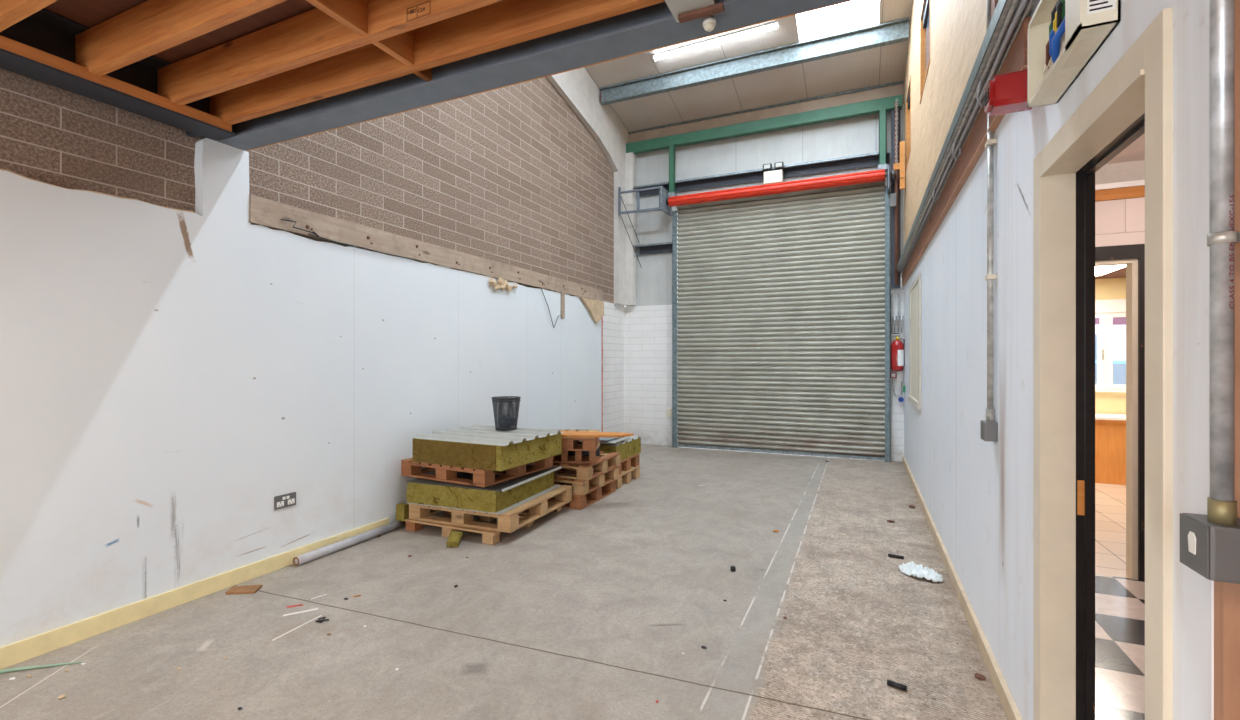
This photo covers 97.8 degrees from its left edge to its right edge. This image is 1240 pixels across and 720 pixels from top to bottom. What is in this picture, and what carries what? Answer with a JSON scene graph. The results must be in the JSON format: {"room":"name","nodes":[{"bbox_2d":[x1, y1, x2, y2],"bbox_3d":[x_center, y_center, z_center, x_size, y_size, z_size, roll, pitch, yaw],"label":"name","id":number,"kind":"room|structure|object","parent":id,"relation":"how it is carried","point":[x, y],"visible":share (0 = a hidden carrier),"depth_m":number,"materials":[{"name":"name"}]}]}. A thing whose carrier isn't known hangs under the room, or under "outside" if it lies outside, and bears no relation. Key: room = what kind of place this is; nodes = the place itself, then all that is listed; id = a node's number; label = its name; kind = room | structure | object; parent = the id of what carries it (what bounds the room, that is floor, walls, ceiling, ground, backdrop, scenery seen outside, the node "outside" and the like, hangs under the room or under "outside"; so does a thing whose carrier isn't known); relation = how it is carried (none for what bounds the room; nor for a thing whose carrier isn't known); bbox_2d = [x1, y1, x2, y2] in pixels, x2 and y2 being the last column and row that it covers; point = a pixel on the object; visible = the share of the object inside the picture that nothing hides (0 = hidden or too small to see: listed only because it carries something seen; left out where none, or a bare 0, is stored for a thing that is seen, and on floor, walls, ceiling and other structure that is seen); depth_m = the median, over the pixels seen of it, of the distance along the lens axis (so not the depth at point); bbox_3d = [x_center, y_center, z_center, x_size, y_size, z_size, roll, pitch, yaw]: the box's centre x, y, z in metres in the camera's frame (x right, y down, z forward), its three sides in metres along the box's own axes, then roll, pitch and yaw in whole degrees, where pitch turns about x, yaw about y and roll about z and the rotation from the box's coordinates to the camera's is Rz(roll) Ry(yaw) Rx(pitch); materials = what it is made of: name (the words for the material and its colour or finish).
{"room":"warehouse loading bay","nodes":[
{"label":"warehouse loading bay","id":0,"kind":"room"},
{"bbox_2d":[0,68,624,432],"bbox_3d":[-2.394,-2.341,3.966,0.200,7.523,11.700,0,0,24],"label":"wall","id":1,"kind":"structure","parent":0,"point":[511,175],"depth_m":5.06,"materials":[{"name":"brick"}]},
{"bbox_2d":[0,8,234,140],"bbox_3d":[-3.488,-1.478,0.907,0.270,0.267,5.220,0,0,24],"label":"beam","id":2,"kind":"structure","parent":1,"relation":"attached to","point":[45,30],"depth_m":2.66,"materials":[{"name":"metal"}]},
{"bbox_2d":[0,35,231,131],"bbox_3d":[-3.421,-1.385,0.866,0.125,0.054,5.200,0,0,24],"label":"plate","id":3,"kind":"object","parent":2,"relation":"on","point":[7,44],"visible":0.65,"depth_m":2.68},
{"bbox_2d":[0,0,56,31],"bbox_3d":[-0.978,-1.498,1.537,4.038,0.205,0.047,0,0,24],"label":"joist","id":4,"kind":"object","parent":3,"relation":"on","point":[12,12],"visible":1,"depth_m":2.17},
{"bbox_2d":[75,0,286,75],"bbox_3d":[-0.831,-1.498,1.868,4.038,0.205,0.047,0,0,24],"label":"joist","id":5,"kind":"object","parent":3,"relation":"on","point":[151,27],"visible":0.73,"depth_m":2.40,"materials":[{"name":"wood"}]},
{"bbox_2d":[45,0,316,63],"bbox_3d":[-1.644,-1.628,0.179,4.250,0.024,5.390,0,0,24],"label":"deck","id":6,"kind":"object","parent":5,"relation":"on","point":[88,13],"depth_m":2.54,"materials":[{"name":"wood"}]},
{"bbox_2d":[157,0,501,105],"bbox_3d":[-0.693,-1.498,2.179,4.038,0.205,0.047,0,0,24],"label":"joist","id":7,"kind":"object","parent":3,"relation":"on","point":[311,36],"visible":0.79,"depth_m":2.54,"materials":[{"name":"wood"}]},
{"bbox_2d":[306,0,367,36],"bbox_3d":[-1.160,-1.484,2.201,0.038,0.171,0.291,0,0,24],"label":"joist noggin","id":8,"kind":"object","parent":7,"relation":"attached to","point":[353,14],"visible":1,"depth_m":2.25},
{"bbox_2d":[210,0,664,124],"bbox_3d":[-0.586,-1.498,2.419,4.038,0.205,0.047,0,0,24],"label":"joist","id":9,"kind":"object","parent":3,"relation":"on","point":[504,23],"visible":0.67,"depth_m":2.54,"materials":[{"name":"wood"}]},
{"bbox_2d":[372,30,413,66],"bbox_3d":[-1.038,-1.484,2.476,0.038,0.171,0.214,0,0,24],"label":"joist noggin","id":10,"kind":"object","parent":9,"relation":"attached to","point":[400,47],"visible":0.54,"depth_m":2.50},
{"bbox_2d":[0,518,388,669],"bbox_3d":[-3.268,1.371,1.537,0.018,0.098,6.550,0,0,24],"label":"baseboard","id":11,"kind":"structure","parent":1,"relation":"attached to","point":[26,649],"depth_m":3.01,"materials":[{"name":"beige paint"}]},
{"bbox_2d":[0,138,601,646],"bbox_3d":[-2.480,0.037,3.428,0.080,2.765,10.645,0,0,24],"label":"lining","id":12,"kind":"object","parent":1,"relation":"attached to","point":[167,375],"visible":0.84,"depth_m":3.30,"materials":[{"name":"paint"}]},
{"bbox_2d":[0,169,193,212],"bbox_3d":[-3.607,-0.860,0.911,0.068,0.060,5.130,0,0,24],"label":"trim","id":13,"kind":"structure","parent":12,"relation":"attached to","point":[0,169],"depth_m":2.81,"materials":[{"name":"paint"}]},
{"bbox_2d":[274,492,295,509],"bbox_3d":[-2.299,0.968,3.719,0.015,0.090,0.150,0,0,24],"label":"double socket","id":14,"kind":"object","parent":12,"relation":"attached to","point":[286,500],"visible":1,"depth_m":3.71,"materials":[{"name":"grey metal"}]},
{"bbox_2d":[249,194,601,300],"bbox_3d":[-1.366,-0.983,5.900,0.104,0.185,5.212,0,0,24],"label":"board","id":15,"kind":"object","parent":1,"relation":"attached to","point":[268,213],"visible":0.94,"depth_m":4.53,"materials":[{"name":"wood"}]},
{"bbox_2d":[308,234,420,261],"bbox_3d":[-2.004,-0.889,4.351,0.010,0.025,1.080,0,0,24],"label":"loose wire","id":16,"kind":"object","parent":15,"relation":"attached to","point":[308,234],"visible":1,"depth_m":4.27,"materials":[{"name":"black plastic"}]},
{"bbox_2d":[489,277,517,290],"bbox_3d":[-1.284,-0.824,5.953,0.058,0.154,0.504,0,0,24],"label":"lump","id":17,"kind":"object","parent":15,"relation":"attached to","point":[502,284],"visible":1,"depth_m":5.89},
{"bbox_2d":[561,292,564,317],"bbox_3d":[-0.758,-0.730,7.168,0.020,0.340,0.080,0,0,24],"label":"batten","id":18,"kind":"object","parent":15,"relation":"hanging from","point":[562,293],"visible":1,"depth_m":7.15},
{"bbox_2d":[580,297,603,322],"bbox_3d":[-0.405,-0.720,7.936,0.036,0.340,0.730,0,0,24],"label":"board","id":19,"kind":"object","parent":15,"relation":"attached to","point":[595,308],"visible":1,"depth_m":7.99,"materials":[{"name":"paint"}]},
{"bbox_2d":[0,444,1144,719],"bbox_3d":[1.332,1.520,2.253,8.600,0.200,12.000,0,0,24],"label":"floor","id":20,"kind":"structure","parent":0,"point":[592,612],"depth_m":2.89,"materials":[{"name":"concrete"}]},
{"bbox_2d":[0,661,81,673],"bbox_3d":[-2.678,1.413,2.487,0.327,0.018,0.014,0,0,-15],"label":"strip","id":21,"kind":"object","parent":20,"relation":"on","point":[60,664],"visible":1,"depth_m":2.48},
{"bbox_2d":[225,584,261,594],"bbox_3d":[-2.313,1.413,3.323,0.171,0.014,0.104,0,0,-10],"label":"timber offcut","id":22,"kind":"object","parent":20,"relation":"on","point":[248,589],"visible":1,"depth_m":3.31,"materials":[{"name":"brown wood"}]},
{"bbox_2d":[293,521,405,565],"bbox_3d":[-2.038,1.387,4.172,0.071,0.064,0.976,0,0,24],"label":"tube","id":23,"kind":"object","parent":20,"relation":"on","point":[323,551],"visible":0.95,"depth_m":4.06,"materials":[{"name":"plastic"}]},
{"bbox_2d":[396,503,408,520],"bbox_3d":[-1.839,1.286,4.573,0.085,0.134,0.060,0,0,18],"label":"insulation offcut","id":24,"kind":"object","parent":23,"relation":"on","point":[402,509],"visible":0.89,"depth_m":4.55,"materials":[{"name":"fabric"}]},
{"bbox_2d":[446,531,462,547],"bbox_3d":[-1.275,1.380,4.170,0.101,0.087,0.173,0,0,-6],"label":"insulation offcut","id":25,"kind":"object","parent":20,"relation":"on","point":[454,538],"visible":1,"depth_m":4.13,"materials":[{"name":"fabric"}]},
{"bbox_2d":[405,501,561,544],"bbox_3d":[-1.160,1.374,4.807,0.910,0.092,1.060,0,0,24],"label":"bearer","id":26,"kind":"object","parent":20,"relation":"on","point":[491,537],"visible":0.31,"depth_m":4.35,"materials":[{"name":"brown wood"}]},
{"bbox_2d":[409,484,571,532],"bbox_3d":[-1.110,1.258,4.815,1.000,0.140,1.038,0,0,22],"label":"wooden pallet","id":27,"kind":"object","parent":26,"relation":"on","point":[509,521],"visible":0.59,"depth_m":4.45,"materials":[{"name":"brown wood"}]},
{"bbox_2d":[406,466,561,513],"bbox_3d":[-1.158,1.091,4.769,0.935,0.192,0.985,0,0,21],"label":"panel","id":28,"kind":"object","parent":27,"relation":"on","point":[500,498],"visible":0.68,"depth_m":4.38,"materials":[{"name":"fabric"}]},
{"bbox_2d":[401,456,552,486],"bbox_3d":[-1.257,0.928,4.853,0.940,0.135,0.926,0,0,28],"label":"wooden pallet","id":29,"kind":"object","parent":28,"relation":"on","point":[445,473],"visible":0.45,"depth_m":4.51,"materials":[{"name":"red wood"}]},
{"bbox_2d":[412,425,563,470],"bbox_3d":[-1.141,0.747,4.764,0.980,0.226,0.876,0,0,26],"label":"panel","id":30,"kind":"object","parent":29,"relation":"on","point":[484,447],"visible":0.94,"depth_m":4.46,"materials":[{"name":"fabric"}]},
{"bbox_2d":[491,396,520,430],"bbox_3d":[-1.038,0.485,4.934,0.265,0.292,0.265,0,0,24],"label":"waste bin","id":31,"kind":"object","parent":30,"relation":"on","point":[498,400],"visible":0.99,"depth_m":4.85,"materials":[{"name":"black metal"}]},
{"bbox_2d":[554,480,615,509],"bbox_3d":[-0.735,1.350,5.713,1.150,0.140,0.806,0,0,24],"label":"wooden pallet","id":32,"kind":"object","parent":20,"relation":"on","point":[579,502],"visible":0.23,"depth_m":5.43,"materials":[{"name":"brown wood"}]},
{"bbox_2d":[554,464,618,494],"bbox_3d":[-0.702,1.210,5.721,1.150,0.138,0.806,0,0,25],"label":"wooden pallet","id":33,"kind":"object","parent":32,"relation":"on","point":[579,487],"visible":0.39,"depth_m":5.44,"materials":[{"name":"brown wood"}]},
{"bbox_2d":[553,451,620,479],"bbox_3d":[-0.656,1.073,5.711,1.100,0.135,0.808,0,0,23],"label":"wooden pallet","id":34,"kind":"object","parent":33,"relation":"on","point":[585,471],"visible":0.32,"depth_m":5.35,"materials":[{"name":"brown wood"}]},
{"bbox_2d":[532,443,599,463],"bbox_3d":[-0.601,0.932,5.436,0.765,0.144,0.330,0,0,4],"label":"wooden pallet","id":35,"kind":"object","parent":34,"relation":"on","point":[592,457],"visible":0.37,"depth_m":5.28,"materials":[{"name":"red wood"}]},
{"bbox_2d":[549,429,598,450],"bbox_3d":[-0.494,0.791,5.376,0.540,0.135,0.526,0,0,2],"label":"wooden pallet","id":36,"kind":"object","parent":35,"relation":"on","point":[567,443],"visible":0.47,"depth_m":5.12,"materials":[{"name":"red wood"}]},
{"bbox_2d":[561,431,633,436],"bbox_3d":[-0.385,0.714,5.189,1.024,0.019,0.262,0,0,7],"label":"sheet","id":37,"kind":"object","parent":36,"relation":"on","point":[566,433],"visible":0.82,"depth_m":5.11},
{"bbox_2d":[616,466,639,488],"bbox_3d":[-0.370,1.350,6.459,1.050,0.140,0.668,0,0,24],"label":"wooden pallet","id":38,"kind":"object","parent":20,"relation":"on","point":[625,477],"visible":0.2,"depth_m":6.22,"materials":[{"name":"brown wood"}]},
{"bbox_2d":[619,454,639,474],"bbox_3d":[-0.376,1.210,6.494,1.050,0.140,0.668,0,0,24],"label":"wooden pallet","id":39,"kind":"object","parent":38,"relation":"on","point":[633,461],"visible":0.08,"depth_m":6.30,"materials":[{"name":"red wood"}]},
{"bbox_2d":[600,435,640,460],"bbox_3d":[-0.355,1.031,6.529,1.030,0.216,0.740,0,0,24],"label":"panel","id":40,"kind":"object","parent":39,"relation":"on","point":[629,447],"visible":0.16,"depth_m":6.23,"materials":[{"name":"fabric"}]},
{"bbox_2d":[579,436,629,443],"bbox_3d":[-0.308,0.908,6.267,0.720,0.012,0.500,0,0,21],"label":"metal sheet","id":41,"kind":"object","parent":40,"relation":"on","point":[614,441],"visible":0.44,"depth_m":6.06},
{"bbox_2d":[887,680,906,690],"bbox_3d":[1.199,1.408,2.342,0.075,0.021,0.022,0,0,38],"label":"scrap","id":42,"kind":"object","parent":20,"relation":"on","point":[889,682],"visible":1,"depth_m":2.34,"materials":[{"name":"plastic"}]},
{"bbox_2d":[898,561,942,582],"bbox_3d":[1.986,1.383,3.572,0.205,0.065,0.289,0,0,-18],"label":"plastic sheet","id":43,"kind":"object","parent":20,"relation":"on","point":[909,568],"visible":1,"depth_m":3.54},
{"bbox_2d":[1095,413,1125,484],"bbox_3d":[5.748,1.038,6.395,1.900,0.765,0.560,0,0,24],"label":"office desk","id":44,"kind":"object","parent":20,"relation":"on","point":[1110,429],"visible":0.09,"depth_m":6.19,"materials":[{"name":"orange wood"}]},
{"bbox_2d":[547,67,635,305],"bbox_3d":[-1.149,-3.020,6.258,0.210,4.190,6.500,0,0,24],"label":"frame","id":45,"kind":"object","parent":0,"point":[576,87],"visible":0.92,"depth_m":8.84,"materials":[{"name":"paint"}]},
{"bbox_2d":[626,95,901,153],"bbox_3d":[2.007,-3.562,8.312,4.135,0.165,0.100,0,0,24],"label":"lintel beam","id":46,"kind":"structure","parent":45,"relation":"attached to","point":[870,107],"depth_m":8.15,"materials":[{"name":"metal"}]},
{"bbox_2d":[668,144,674,196],"bbox_3d":[0.839,-3.055,8.743,0.120,0.850,0.073,0,0,24],"label":"post","id":47,"kind":"object","parent":46,"relation":"hanging from","point":[671,193],"visible":0.78,"depth_m":8.72,"materials":[{"name":"metal"}]},
{"bbox_2d":[878,108,887,170],"bbox_3d":[3.639,-3.055,7.497,0.120,0.850,0.073,0,0,24],"label":"post","id":48,"kind":"object","parent":46,"relation":"hanging from","point":[882,112],"visible":0.84,"depth_m":7.48,"materials":[{"name":"metal"}]},
{"bbox_2d":[625,104,903,306],"bbox_3d":[2.138,-2.248,8.429,4.450,2.665,0.060,0,0,24],"label":"cladding","id":49,"kind":"object","parent":45,"relation":"attached to","point":[856,135],"visible":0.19,"depth_m":8.56,"materials":[{"name":"metal"}]},
{"bbox_2d":[633,242,671,255],"bbox_3d":[0.527,-1.850,9.026,0.760,0.150,0.160,0,0,24],"label":"rail","id":50,"kind":"object","parent":49,"relation":"attached to","point":[664,247],"visible":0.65,"depth_m":9.02,"materials":[{"name":"metal"}]},
{"bbox_2d":[633,150,889,197],"bbox_3d":[1.979,-2.835,8.379,3.940,0.150,0.160,0,0,24],"label":"rail","id":51,"kind":"object","parent":49,"relation":"attached to","point":[867,160],"visible":0.8,"depth_m":8.23,"materials":[{"name":"metal"}]},
{"bbox_2d":[763,162,783,184],"bbox_3d":[2.293,-2.780,8.087,0.300,0.300,0.117,0,0,24],"label":"emergency light","id":52,"kind":"object","parent":51,"relation":"attached to","point":[775,175],"visible":0.94,"depth_m":8.04,"materials":[{"name":"beige plastic"}]},
{"bbox_2d":[891,109,900,289],"bbox_3d":[3.836,-2.225,7.528,0.115,2.470,0.115,0,0,24],"label":"upright","id":53,"kind":"object","parent":51,"relation":"attached to","point":[893,286],"visible":0.71,"depth_m":7.49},
{"bbox_2d":[625,305,677,445],"bbox_3d":[0.529,0.253,9.178,0.900,2.335,0.200,0,0,24],"label":"wall","id":54,"kind":"structure","parent":0,"point":[648,329],"depth_m":9.08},
{"bbox_2d":[584,0,912,131],"bbox_3d":[0.920,-5.041,2.436,7.500,2.360,12.000,0,0,24],"label":"ceiling","id":55,"kind":"structure","parent":0,"point":[886,64],"depth_m":7.65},
{"bbox_2d":[653,21,778,61],"bbox_3d":[1.208,-4.133,7.053,1.660,0.074,0.077,0,0,26],"label":"batten","id":56,"kind":"object","parent":55,"relation":"attached to","point":[774,25],"visible":1,"depth_m":7.00,"materials":[{"name":"white plastic"}]},
{"bbox_2d":[599,17,908,105],"bbox_3d":[1.603,-3.988,7.375,4.130,0.213,0.160,0,0,24],"label":"steel beam","id":57,"kind":"structure","parent":55,"relation":"attached to","point":[897,31],"depth_m":7.21,"materials":[{"name":"metal"}]},
{"bbox_2d":[796,0,879,41],"bbox_3d":[2.307,-4.356,5.825,0.924,0.537,2.720,0,0,24],"label":"window","id":58,"kind":"structure","parent":55,"relation":"attached to","point":[855,14],"depth_m":6.63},
{"bbox_2d":[629,84,903,142],"bbox_3d":[2.130,-3.805,8.411,4.450,0.450,0.100,0,0,24],"label":"wall","id":59,"kind":"structure","parent":0,"point":[894,90],"depth_m":8.26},
{"bbox_2d":[628,81,903,133],"bbox_3d":[2.049,-3.869,8.376,4.170,0.027,0.030,0,0,24],"label":"trim","id":60,"kind":"structure","parent":59,"relation":"attached to","point":[899,82],"depth_m":8.24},
{"bbox_2d":[890,278,1125,461],"bbox_3d":[5.764,0.170,6.848,4.240,2.500,0.200,0,0,24],"label":"wall","id":61,"kind":"structure","parent":0,"point":[896,407],"depth_m":7.55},
{"bbox_2d":[662,165,894,461],"bbox_3d":[2.253,-0.603,8.060,3.280,4.045,0.440,0,0,24],"label":"roller shutter","id":62,"kind":"object","parent":61,"relation":"attached to","point":[782,294],"visible":1,"depth_m":8.12,"materials":[{"name":"metal"}]},
{"bbox_2d":[618,186,668,267],"bbox_3d":[0.400,-2.169,8.852,0.740,1.282,0.460,0,0,24],"label":"frame","id":63,"kind":"object","parent":62,"relation":"attached to","point":[662,190],"visible":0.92,"depth_m":8.72,"materials":[{"name":"grey paint"}]},
{"bbox_2d":[895,101,897,284],"bbox_3d":[3.782,-2.280,7.401,0.044,2.500,0.042,0,0,24],"label":"vertical pipe","id":64,"kind":"object","parent":62,"relation":"attached to","point":[896,171],"visible":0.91,"depth_m":7.38,"materials":[{"name":"metal"}]},
{"bbox_2d":[895,98,897,162],"bbox_3d":[3.762,-3.074,7.356,0.026,0.980,0.025,0,0,-20],"label":"chain","id":65,"kind":"object","parent":62,"relation":"hanging from","point":[896,98],"visible":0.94,"depth_m":7.35,"materials":[{"name":"metal"}]},
{"bbox_2d":[1095,299,1125,391],"bbox_3d":[6.148,-0.175,6.556,1.500,1.130,0.140,0,0,24],"label":"window","id":66,"kind":"structure","parent":61,"relation":"in","point":[1106,316],"depth_m":6.64,"materials":[{"name":"glass"}]},
{"bbox_2d":[1095,317,1125,324],"bbox_3d":[5.959,-0.475,6.648,0.760,0.090,0.015,0,0,24],"label":"poster","id":67,"kind":"object","parent":66,"relation":"attached to","point":[1098,320],"depth_m":6.63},
{"bbox_2d":[904,0,1213,719],"bbox_3d":[2.520,-1.763,4.221,0.071,6.366,7.238,0,0,24],"label":"wall","id":68,"kind":"structure","parent":0,"point":[977,493],"depth_m":2.21,"materials":[{"name":"white paint"}]},
{"bbox_2d":[217,0,852,150],"bbox_3d":[-0.588,-1.442,2.453,4.160,0.255,0.404,0,0,24],"label":"beam","id":69,"kind":"structure","parent":68,"relation":"attached to","point":[667,23],"depth_m":2.49,"materials":[{"name":"metal"}]},
{"bbox_2d":[414,68,431,81],"bbox_3d":[-0.986,-1.485,2.685,0.035,0.150,0.107,0,0,24],"label":"joist noggin","id":70,"kind":"object","parent":69,"relation":"attached to","point":[426,75],"visible":0.21,"depth_m":2.70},
{"bbox_2d":[703,16,715,31],"bbox_3d":[0.352,-1.321,2.131,0.052,0.045,0.052,0,0,24],"label":"sensor","id":71,"kind":"object","parent":69,"relation":"attached to","point":[709,23],"visible":0.98,"depth_m":2.12,"materials":[{"name":"white plastic"}]},
{"bbox_2d":[891,333,904,370],"bbox_3d":[3.837,-0.107,7.481,0.154,0.525,0.155,0,0,-21],"label":"fire extinguisher","id":72,"kind":"object","parent":68,"relation":"attached to","point":[897,347],"visible":0.98,"depth_m":7.43,"materials":[{"name":"red metal"}]},
{"bbox_2d":[893,141,904,189],"bbox_3d":[3.730,-2.595,7.228,0.135,0.630,0.040,0,0,24],"label":"bracket","id":73,"kind":"object","parent":68,"relation":"attached to","point":[896,166],"visible":1,"depth_m":7.20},
{"bbox_2d":[905,75,910,171],"bbox_3d":[3.689,-2.980,6.874,0.061,0.920,0.760,0,0,24],"label":"window","id":74,"kind":"structure","parent":68,"relation":"in","point":[908,104],"depth_m":7.20,"materials":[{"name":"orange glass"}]},
{"bbox_2d":[908,273,921,408],"bbox_3d":[3.211,-0.185,5.904,0.034,1.350,1.200,0,0,24],"label":"window","id":75,"kind":"structure","parent":68,"relation":"in","point":[914,397],"depth_m":5.81,"materials":[{"name":"beige plastic"}]},
{"bbox_2d":[920,0,929,102],"bbox_3d":[2.888,-3.015,5.074,0.061,0.850,0.860,0,0,24],"label":"window","id":76,"kind":"structure","parent":68,"relation":"in","point":[925,22],"depth_m":5.44,"materials":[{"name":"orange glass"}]},
{"bbox_2d":[902,456,1022,719],"bbox_3d":[2.693,1.377,4.723,0.022,0.085,6.140,0,0,24],"label":"baseboard","id":77,"kind":"structure","parent":68,"relation":"attached to","point":[1009,706],"depth_m":2.78,"materials":[{"name":"paint"}]},
{"bbox_2d":[902,16,1031,286],"bbox_3d":[2.678,-1.109,4.702,0.031,0.173,6.170,0,0,24],"label":"rail","id":78,"kind":"object","parent":68,"relation":"attached to","point":[1016,59],"visible":0.77,"depth_m":2.90,"materials":[{"name":"wood"}]},
{"bbox_2d":[897,0,1037,270],"bbox_3d":[2.422,-1.251,4.214,0.100,0.066,7.070,0,0,24],"label":"cable tray","id":79,"kind":"object","parent":68,"relation":"attached to","point":[1001,11],"visible":0.48,"depth_m":2.52,"materials":[{"name":"metal"}]},
{"bbox_2d":[898,0,1017,272],"bbox_3d":[2.408,-1.208,4.237,0.020,0.018,7.000,0,0,24],"label":"cable","id":80,"kind":"object","parent":79,"relation":"attached to","point":[1014,3],"visible":0.97,"depth_m":2.49,"materials":[{"name":"metal"}]},
{"bbox_2d":[900,0,1027,272],"bbox_3d":[2.431,-1.206,4.226,0.024,0.023,7.000,0,0,24],"label":"cable","id":81,"kind":"object","parent":79,"relation":"in","point":[1022,4],"visible":0.99,"depth_m":2.47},
{"bbox_2d":[902,0,1034,271],"bbox_3d":[2.454,-1.209,4.216,0.020,0.018,7.000,0,0,24],"label":"cable","id":82,"kind":"object","parent":79,"relation":"attached to","point":[1026,12],"visible":0.56,"depth_m":2.26,"materials":[{"name":"metal"}]},
{"bbox_2d":[986,0,990,31],"bbox_3d":[1.670,-2.240,2.442,0.026,1.880,0.025,0,0,24],"label":"conduit","id":83,"kind":"object","parent":68,"relation":"attached to","point":[988,2],"visible":0.19,"depth_m":2.44,"materials":[{"name":"metal"}]},
{"bbox_2d":[981,113,996,441],"bbox_3d":[1.655,-0.410,2.427,0.049,1.540,0.090,0,0,24],"label":"conduit","id":84,"kind":"object","parent":68,"relation":"attached to","point":[988,426],"visible":0.98,"depth_m":2.41,"materials":[{"name":"metal"}]},
{"bbox_2d":[984,69,1031,115],"bbox_3d":[1.373,-0.940,1.906,0.140,0.110,0.110,0,0,24],"label":"fire alarm","id":85,"kind":"object","parent":68,"relation":"attached to","point":[1005,93],"visible":0.92,"depth_m":1.87,"materials":[{"name":"red plastic"}]},
{"bbox_2d":[984,88,988,105],"bbox_3d":[1.310,-0.940,1.934,0.003,0.040,0.060,0,0,24],"label":"grille","id":86,"kind":"object","parent":85,"relation":"attached to","point":[986,95],"depth_m":1.93,"materials":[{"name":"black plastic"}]},
{"bbox_2d":[1028,0,1120,107],"bbox_3d":[1.213,-0.912,1.468,0.075,0.256,0.442,0,0,24],"label":"panel","id":87,"kind":"object","parent":68,"relation":"attached to","point":[1064,36],"visible":1,"depth_m":1.47,"materials":[{"name":"beige plastic"}]},
{"bbox_2d":[1090,0,1112,10],"bbox_3d":[1.125,-0.867,1.265,0.042,0.092,0.001,0,0,24],"label":"print","id":88,"kind":"object","parent":87,"relation":"attached to","point":[1095,5],"depth_m":1.27,"materials":[{"name":"white paper"}]},
{"bbox_2d":[1048,81,1144,719],"bbox_3d":[1.272,0.412,1.415,0.072,2.015,0.690,0,0,24],"label":"door frame","id":89,"kind":"structure","parent":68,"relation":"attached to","point":[1062,181],"depth_m":1.73,"materials":[{"name":"paint"}]},
{"bbox_2d":[1033,7,1171,719],"bbox_3d":[1.237,0.368,1.444,0.026,2.103,0.866,0,0,24],"label":"door frame","id":90,"kind":"structure","parent":68,"relation":"attached to","point":[1148,59],"depth_m":1.10,"materials":[{"name":"beige paint"}]},
{"bbox_2d":[1076,113,1144,719],"bbox_3d":[1.326,0.388,1.391,0.045,2.065,0.790,0,0,24],"label":"door frame","id":91,"kind":"structure","parent":68,"relation":"in","point":[1085,176],"depth_m":1.70,"materials":[{"name":"black paint"}]},
{"bbox_2d":[1077,480,1084,514],"bbox_3d":[1.456,0.435,1.708,0.018,0.110,0.004,0,0,24],"label":"strike plate","id":92,"kind":"object","parent":91,"relation":"attached to","point":[1080,483],"visible":1,"depth_m":1.71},
{"bbox_2d":[1095,267,1125,278],"bbox_3d":[5.096,-1.025,4.999,3.955,0.050,3.920,0,0,24],"label":"ceiling","id":93,"kind":"structure","parent":0,"point":[1120,273],"depth_m":6.33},
{"bbox_2d":[1095,265,1125,275],"bbox_3d":[5.043,-0.982,5.746,0.500,0.034,1.200,0,0,24],"label":"recessed light","id":94,"kind":"object","parent":93,"relation":"in","point":[1100,270],"visible":0.23,"depth_m":5.77,"materials":[{"name":"white plastic"}]},
{"bbox_2d":[1095,324,1125,359],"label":"window","id":95,"kind":"structure","parent":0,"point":[1119,331],"depth_m":18.63,"materials":[{"name":"white glass"}]},
{"bbox_2d":[1095,360,1125,384],"bbox_3d":[9.610,0.720,10.214,4.250,1.440,1.720,0,0,24],"label":"parked car","id":96,"kind":"object","parent":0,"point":[1119,366],"visible":0.02,"depth_m":9.62,"materials":[{"name":"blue paint"}]},
{"bbox_2d":[1095,160,1144,246],"bbox_3d":[3.179,0.065,3.642,1.555,2.710,0.120,0,0,24],"label":"wall","id":97,"kind":"structure","parent":0,"point":[1121,221],"depth_m":3.54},
{"bbox_2d":[1095,244,1144,581],"bbox_3d":[3.018,0.338,3.675,0.804,2.165,0.110,0,0,24],"label":"door frame","id":98,"kind":"structure","parent":97,"relation":"in","point":[1132,256],"depth_m":3.50,"materials":[{"name":"black paint"}]},
{"bbox_2d":[1095,186,1144,201],"bbox_3d":[3.176,-1.085,3.635,1.555,0.069,0.135,0,0,24],"label":"trim","id":99,"kind":"structure","parent":97,"relation":"on","point":[1138,191],"depth_m":3.52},
{"bbox_2d":[1095,180,1144,190],"bbox_3d":[3.172,-1.138,3.628,1.555,0.034,0.150,0,0,24],"label":"trim","id":100,"kind":"structure","parent":97,"relation":"attached to","point":[1137,182],"depth_m":3.52,"materials":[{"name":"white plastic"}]},
{"bbox_2d":[1106,133,1144,163],"bbox_3d":[2.312,-1.315,1.696,1.555,0.050,4.380,0,0,24],"label":"ceiling","id":101,"kind":"structure","parent":0,"point":[1135,151],"depth_m":3.38,"materials":[{"name":"paint"}]},
{"bbox_3d":[0.163,-0.098,-1.133,0.070,3.036,4.462,0,0,24],"label":"wall","id":102,"kind":"structure","parent":0,"visible":0},
{"bbox_2d":[1180,513,1239,583],"bbox_3d":[0.975,0.303,0.873,0.078,0.087,0.086,0,0,24],"label":"switch","id":103,"kind":"object","parent":102,"relation":"attached to","point":[1212,550],"visible":0.98,"depth_m":0.85,"materials":[{"name":"metal"}]},
{"bbox_2d":[1207,0,1239,524],"bbox_3d":[0.973,-0.675,0.846,0.047,1.870,0.074,0,0,-45],"label":"conduit","id":104,"kind":"object","parent":102,"relation":"attached to","point":[1222,238],"visible":1,"depth_m":0.86,"materials":[{"name":"grey metal"}]},
{"bbox_2d":[1229,195,1233,308],"bbox_3d":[0.964,-0.171,0.852,0.007,0.180,0.001,0,0,-2],"label":"print","id":105,"kind":"object","parent":104,"relation":"attached to","point":[1231,197],"depth_m":0.85},
{"bbox_2d":[1214,0,1239,719],"bbox_3d":[1.023,-0.098,0.911,0.022,3.036,0.027,0,0,24],"label":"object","id":106,"kind":"structure","parent":102,"relation":"attached to","point":[1226,595],"depth_m":0.90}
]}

